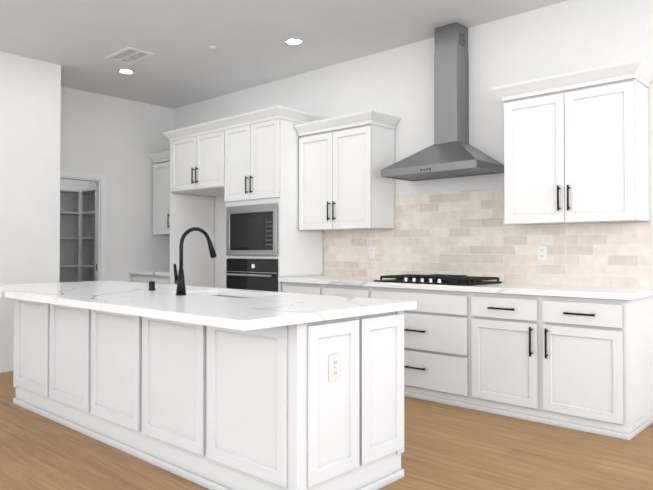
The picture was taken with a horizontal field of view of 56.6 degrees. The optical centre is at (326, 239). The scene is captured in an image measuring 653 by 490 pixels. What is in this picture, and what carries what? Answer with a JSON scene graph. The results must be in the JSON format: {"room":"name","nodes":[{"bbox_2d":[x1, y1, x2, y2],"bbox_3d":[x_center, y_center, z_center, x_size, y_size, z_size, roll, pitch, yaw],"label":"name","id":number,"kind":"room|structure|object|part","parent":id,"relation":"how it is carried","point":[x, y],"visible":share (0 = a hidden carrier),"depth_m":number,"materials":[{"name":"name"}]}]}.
{"room":"kitchen","nodes":[
{"label":"kitchen","id":0,"kind":"room"},
{"bbox_2d":[0,52,60,361],"bbox_3d":[-5.062,-0.305,3.868,0.100,3.110,6.690,-1,-1,42],"label":"wall","id":1,"kind":"structure","parent":0,"point":[30,109],"depth_m":6.05,"materials":[{"name":"paint"}]},
{"bbox_2d":[0,361,13,372],"bbox_3d":[-5.052,1.199,3.769,0.012,0.100,6.588,-1,-1,42],"label":"baseboard","id":2,"kind":"structure","parent":1,"relation":"attached to","point":[7,366],"depth_m":5.88,"materials":[{"name":"paint"}]},
{"bbox_2d":[59,179,88,281],"bbox_3d":[-3.919,-0.230,8.647,0.100,3.110,1.910,-1,-1,42],"label":"wall","id":3,"kind":"structure","parent":0,"point":[69,229],"depth_m":8.82,"materials":[{"name":"paint"}]},
{"bbox_2d":[88,181,94,280],"bbox_3d":[-2.955,-0.231,8.545,1.460,3.110,0.100,-1,-1,42],"label":"wall","id":4,"kind":"structure","parent":0,"point":[91,261],"depth_m":8.93,"materials":[{"name":"paint"}]},
{"bbox_2d":[60,87,173,281],"bbox_3d":[-2.767,-0.246,7.595,0.100,3.110,1.910,-1,-1,42],"label":"wall","id":5,"kind":"structure","parent":0,"point":[116,141],"depth_m":7.71,"materials":[{"name":"paint"}]},
{"bbox_2d":[60,171,105,280],"bbox_3d":[-3.094,0.247,7.218,0.116,2.112,0.920,-1,-1,42],"label":"door frame","id":6,"kind":"structure","parent":5,"relation":"attached to","point":[100,198],"depth_m":7.49,"materials":[{"name":"paint"}]},
{"bbox_2d":[0,0,567,108],"bbox_3d":[-1.819,-1.936,2.224,11.900,0.100,8.800,-1,-1,42],"label":"ceiling","id":7,"kind":"structure","parent":0,"point":[78,41],"depth_m":5.45,"materials":[{"name":"paint"}]},
{"bbox_2d":[117,69,134,73],"bbox_3d":[-2.163,-1.814,6.546,0.180,0.006,0.180,-1,-1,42],"label":"recessed light","id":8,"kind":"object","parent":7,"relation":"in","point":[124,71],"visible":0.9,"depth_m":6.54,"materials":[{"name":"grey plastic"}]},
{"bbox_2d":[104,47,153,63],"bbox_3d":[-1.955,-1.819,6.003,0.470,0.010,0.270,-1,-1,42],"label":"ceiling vent","id":9,"kind":"object","parent":7,"relation":"in","point":[128,55],"visible":1,"depth_m":5.99,"materials":[{"name":"white metal"}]},
{"bbox_2d":[209,46,217,49],"bbox_3d":[-1.073,-1.815,5.753,0.080,0.026,0.080,-1,-1,42],"label":"smoke detector","id":10,"kind":"object","parent":7,"relation":"attached to","point":[213,47],"visible":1,"depth_m":5.73,"materials":[{"name":"white plastic"}]},
{"bbox_2d":[284,38,303,44],"bbox_3d":[-0.301,-1.829,5.604,0.180,0.006,0.180,-1,-1,42],"label":"recessed light","id":11,"kind":"object","parent":7,"relation":"in","point":[292,42],"visible":0.9,"depth_m":5.61,"materials":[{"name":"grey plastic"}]},
{"bbox_2d":[0,371,652,489],"bbox_3d":[-1.819,1.264,2.174,11.900,0.080,8.800,-1,-1,42],"label":"floor","id":12,"kind":"structure","parent":0,"point":[448,447],"depth_m":3.47,"materials":[{"name":"brown wood"}]},
{"bbox_2d":[60,189,78,266],"bbox_3d":[-3.893,0.310,8.323,0.360,2.020,1.476,-1,-1,42],"label":"shelf","id":13,"kind":"object","parent":12,"relation":"on","point":[61,190],"depth_m":8.49,"materials":[{"name":"paint"}]},
{"bbox_2d":[78,188,94,281],"bbox_3d":[-2.965,0.309,8.260,1.096,2.020,0.318,-1,-1,42],"label":"shelf","id":14,"kind":"object","parent":12,"relation":"on","point":[79,213],"depth_m":8.52,"materials":[{"name":"paint"}]},
{"bbox_2d":[129,270,169,283],"bbox_3d":[-1.977,0.853,7.694,0.906,0.915,0.669,-1,-1,42],"label":"base cabinet","id":15,"kind":"object","parent":12,"relation":"on","point":[156,276],"visible":0.15,"depth_m":7.50,"materials":[{"name":"white paint"}]},
{"bbox_2d":[129,270,169,275],"bbox_3d":[-1.973,0.416,7.706,0.906,0.040,0.655,-1,-1,42],"label":"countertop","id":16,"kind":"structure","parent":15,"relation":"on","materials":[{"name":"stone"}]},
{"bbox_2d":[13,299,403,489],"bbox_3d":[-1.006,0.814,3.938,3.128,0.875,0.808,-1,-1,42],"label":"kitchen island","id":17,"kind":"object","parent":12,"relation":"on","point":[212,388],"depth_m":3.04,"materials":[{"name":"white paint"}]},
{"bbox_2d":[0,280,415,330],"bbox_3d":[-1.116,0.355,3.862,3.240,0.040,1.180,-1,-1,42],"label":"island countertop","id":18,"kind":"structure","parent":17,"relation":"on","point":[258,310],"depth_m":3.14,"materials":[{"name":"white stone"}]},
{"bbox_2d":[172,227,216,294],"bbox_3d":[-0.812,0.127,3.742,0.107,0.411,0.289,-1,-1,42],"label":"faucet","id":19,"kind":"object","parent":18,"relation":"on","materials":[{"name":"black metal"}]},
{"bbox_2d":[216,291,243,298],"bbox_3d":[-0.610,0.475,3.791,0.716,0.227,0.396,-1,-1,42],"label":"sink","id":20,"kind":"object","parent":18,"relation":"in","point":[217,292],"depth_m":4.09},
{"bbox_2d":[329,354,339,380],"bbox_3d":[0.036,0.583,2.771,0.010,0.116,0.072,-1,-1,42],"label":"outlet","id":21,"kind":"object","parent":17,"relation":"attached to","point":[334,359],"depth_m":2.77,"materials":[{"name":"white plastic"}]},
{"bbox_2d":[225,258,318,291],"bbox_3d":[-0.586,0.531,6.389,0.786,0.667,0.570,-1,-1,42],"label":"base cabinet","id":22,"kind":"object","parent":12,"relation":"on","point":[260,274],"depth_m":6.13,"materials":[{"name":"white paint"}]},
{"bbox_2d":[225,258,277,291],"bbox_3d":[-0.604,0.531,6.370,0.786,0.667,0.621,-1,-1,42],"label":"oven","id":23,"kind":"object","parent":22,"relation":"in","point":[260,274],"depth_m":6.16,"materials":[{"name":"metal"}]},
{"bbox_2d":[282,284,369,297],"bbox_3d":[0.170,0.843,5.758,1.108,0.876,0.630,-1,-1,42],"label":"base cabinet","id":24,"kind":"object","parent":12,"relation":"on","point":[319,289],"depth_m":5.48,"materials":[{"name":"white paint"}]},
{"bbox_2d":[370,288,469,408],"bbox_3d":[0.926,0.832,5.067,0.940,0.876,0.630,-1,-1,42],"label":"base cabinet","id":25,"kind":"object","parent":12,"relation":"on","point":[437,332],"depth_m":4.71,"materials":[{"name":"white paint"}]},
{"bbox_2d":[470,292,652,440],"bbox_3d":[1.679,0.821,4.379,1.100,0.876,0.630,-1,-1,42],"label":"base cabinet","id":26,"kind":"object","parent":12,"relation":"on","point":[579,358],"depth_m":4.07,"materials":[{"name":"white paint"}]},
{"bbox_2d":[278,276,652,299],"bbox_3d":[0.925,0.373,5.058,3.176,0.040,0.655,-1,-1,42],"label":"countertop","id":27,"kind":"structure","parent":26,"relation":"on","point":[583,292],"depth_m":4.47,"materials":[{"name":"white stone"}]},
{"bbox_2d":[374,274,501,285],"bbox_3d":[0.918,0.326,5.066,0.915,0.056,0.530,-1,-1,42],"label":"cooktop","id":28,"kind":"object","parent":27,"relation":"in","point":[444,279],"visible":1,"depth_m":4.93,"materials":[{"name":"black metal"}]},
{"bbox_2d":[174,0,652,288],"bbox_3d":[1.115,-0.281,5.410,11.900,3.110,0.100,-1,-1,42],"label":"wall","id":29,"kind":"structure","parent":0,"point":[568,36],"depth_m":5.22,"materials":[{"name":"paint"}]},
{"bbox_2d":[149,151,169,234],"bbox_3d":[-1.877,-0.595,7.813,0.888,1.045,0.392,-1,-1,42],"label":"upper cabinet","id":30,"kind":"object","parent":29,"relation":"attached to","point":[161,193],"visible":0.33,"depth_m":7.88,"materials":[{"name":"white paint"}]},
{"bbox_3d":[-1.988,-1.069,7.699,0.888,0.102,0.064,-1,-1,42],"label":"crown","id":31,"kind":"part","parent":30,"relation":"part of","materials":[{"name":"white paint"}]},
{"bbox_2d":[171,126,222,197],"bbox_3d":[-1.247,-0.880,7.068,1.010,0.640,0.648,-1,-1,42],"label":"upper cabinet","id":32,"kind":"object","parent":29,"relation":"attached to","point":[197,158],"depth_m":6.82,"materials":[{"name":"white paint"}]},
{"bbox_3d":[-0.962,-1.225,6.770,2.008,0.102,0.712,-1,-1,42],"label":"crown","id":33,"kind":"part","parent":32,"relation":"part of","materials":[{"name":"white paint"}]},
{"bbox_2d":[223,114,307,209],"bbox_3d":[-0.560,-0.780,6.439,0.842,0.858,0.648,-1,-1,42],"label":"upper cabinet","id":34,"kind":"object","parent":29,"relation":"attached to","point":[246,165],"depth_m":6.10,"materials":[{"name":"white paint"}]},
{"bbox_2d":[226,206,318,249],"bbox_3d":[-0.586,-0.121,6.400,0.786,0.458,0.568,-1,-1,42],"label":"upper cabinet","id":35,"kind":"object","parent":29,"relation":"attached to","point":[247,227],"depth_m":6.11,"materials":[{"name":"white paint"}]},
{"bbox_2d":[226,203,277,255],"bbox_3d":[-0.586,-0.093,6.400,0.786,0.513,0.568,-1,-1,42],"label":"microwave","id":36,"kind":"object","parent":35,"relation":"in","point":[251,228],"depth_m":6.18,"materials":[{"name":"silver metal"}]},
{"bbox_2d":[294,110,400,229],"bbox_3d":[0.187,-0.626,5.890,0.987,1.045,0.447,-1,-1,42],"label":"upper cabinet","id":37,"kind":"object","parent":29,"relation":"attached to","point":[344,160],"visible":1,"depth_m":5.71,"materials":[{"name":"white paint"}]},
{"bbox_3d":[0.187,-1.097,5.897,0.987,0.102,0.447,-1,-1,42],"label":"crown","id":38,"kind":"part","parent":37,"relation":"part of","materials":[{"name":"white paint"}]},
{"bbox_2d":[381,22,503,180],"bbox_3d":[0.974,-1.194,5.151,0.920,1.288,0.490,-1,-1,42],"label":"range hood","id":39,"kind":"object","parent":29,"relation":"attached to","point":[451,152],"visible":1,"depth_m":5.15,"materials":[{"name":"metal"}]},
{"bbox_2d":[323,188,651,288],"bbox_3d":[1.126,-0.035,5.320,3.128,0.785,0.008,-1,-1,42],"label":"backsplash","id":40,"kind":"structure","parent":29,"relation":"attached to","point":[468,232],"depth_m":5.12,"materials":[{"name":"tile"}]},
{"bbox_2d":[369,247,374,257],"bbox_3d":[0.444,0.123,5.929,0.070,0.114,0.009,-1,-1,42],"label":"electrical outlet","id":41,"kind":"object","parent":40,"relation":"attached to","point":[371,252],"visible":1,"depth_m":5.92,"materials":[{"name":"white plastic"}]},
{"bbox_2d":[538,246,546,259],"bbox_3d":[1.699,0.105,4.783,0.070,0.114,0.009,-1,-1,42],"label":"electrical outlet","id":42,"kind":"object","parent":40,"relation":"attached to","point":[542,252],"visible":1,"depth_m":4.78,"materials":[{"name":"white plastic"}]},
{"bbox_2d":[492,59,652,224],"bbox_3d":[1.796,-0.648,4.444,1.055,1.045,0.412,-1,-1,42],"label":"upper cabinet","id":43,"kind":"object","parent":29,"relation":"attached to","point":[576,146],"visible":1,"depth_m":4.28,"materials":[{"name":"white paint"}]},
{"bbox_3d":[1.796,-1.120,4.451,1.055,0.102,0.412,-1,-1,42],"label":"crown","id":44,"kind":"part","parent":43,"relation":"part of","materials":[{"name":"white paint"}]}
]}

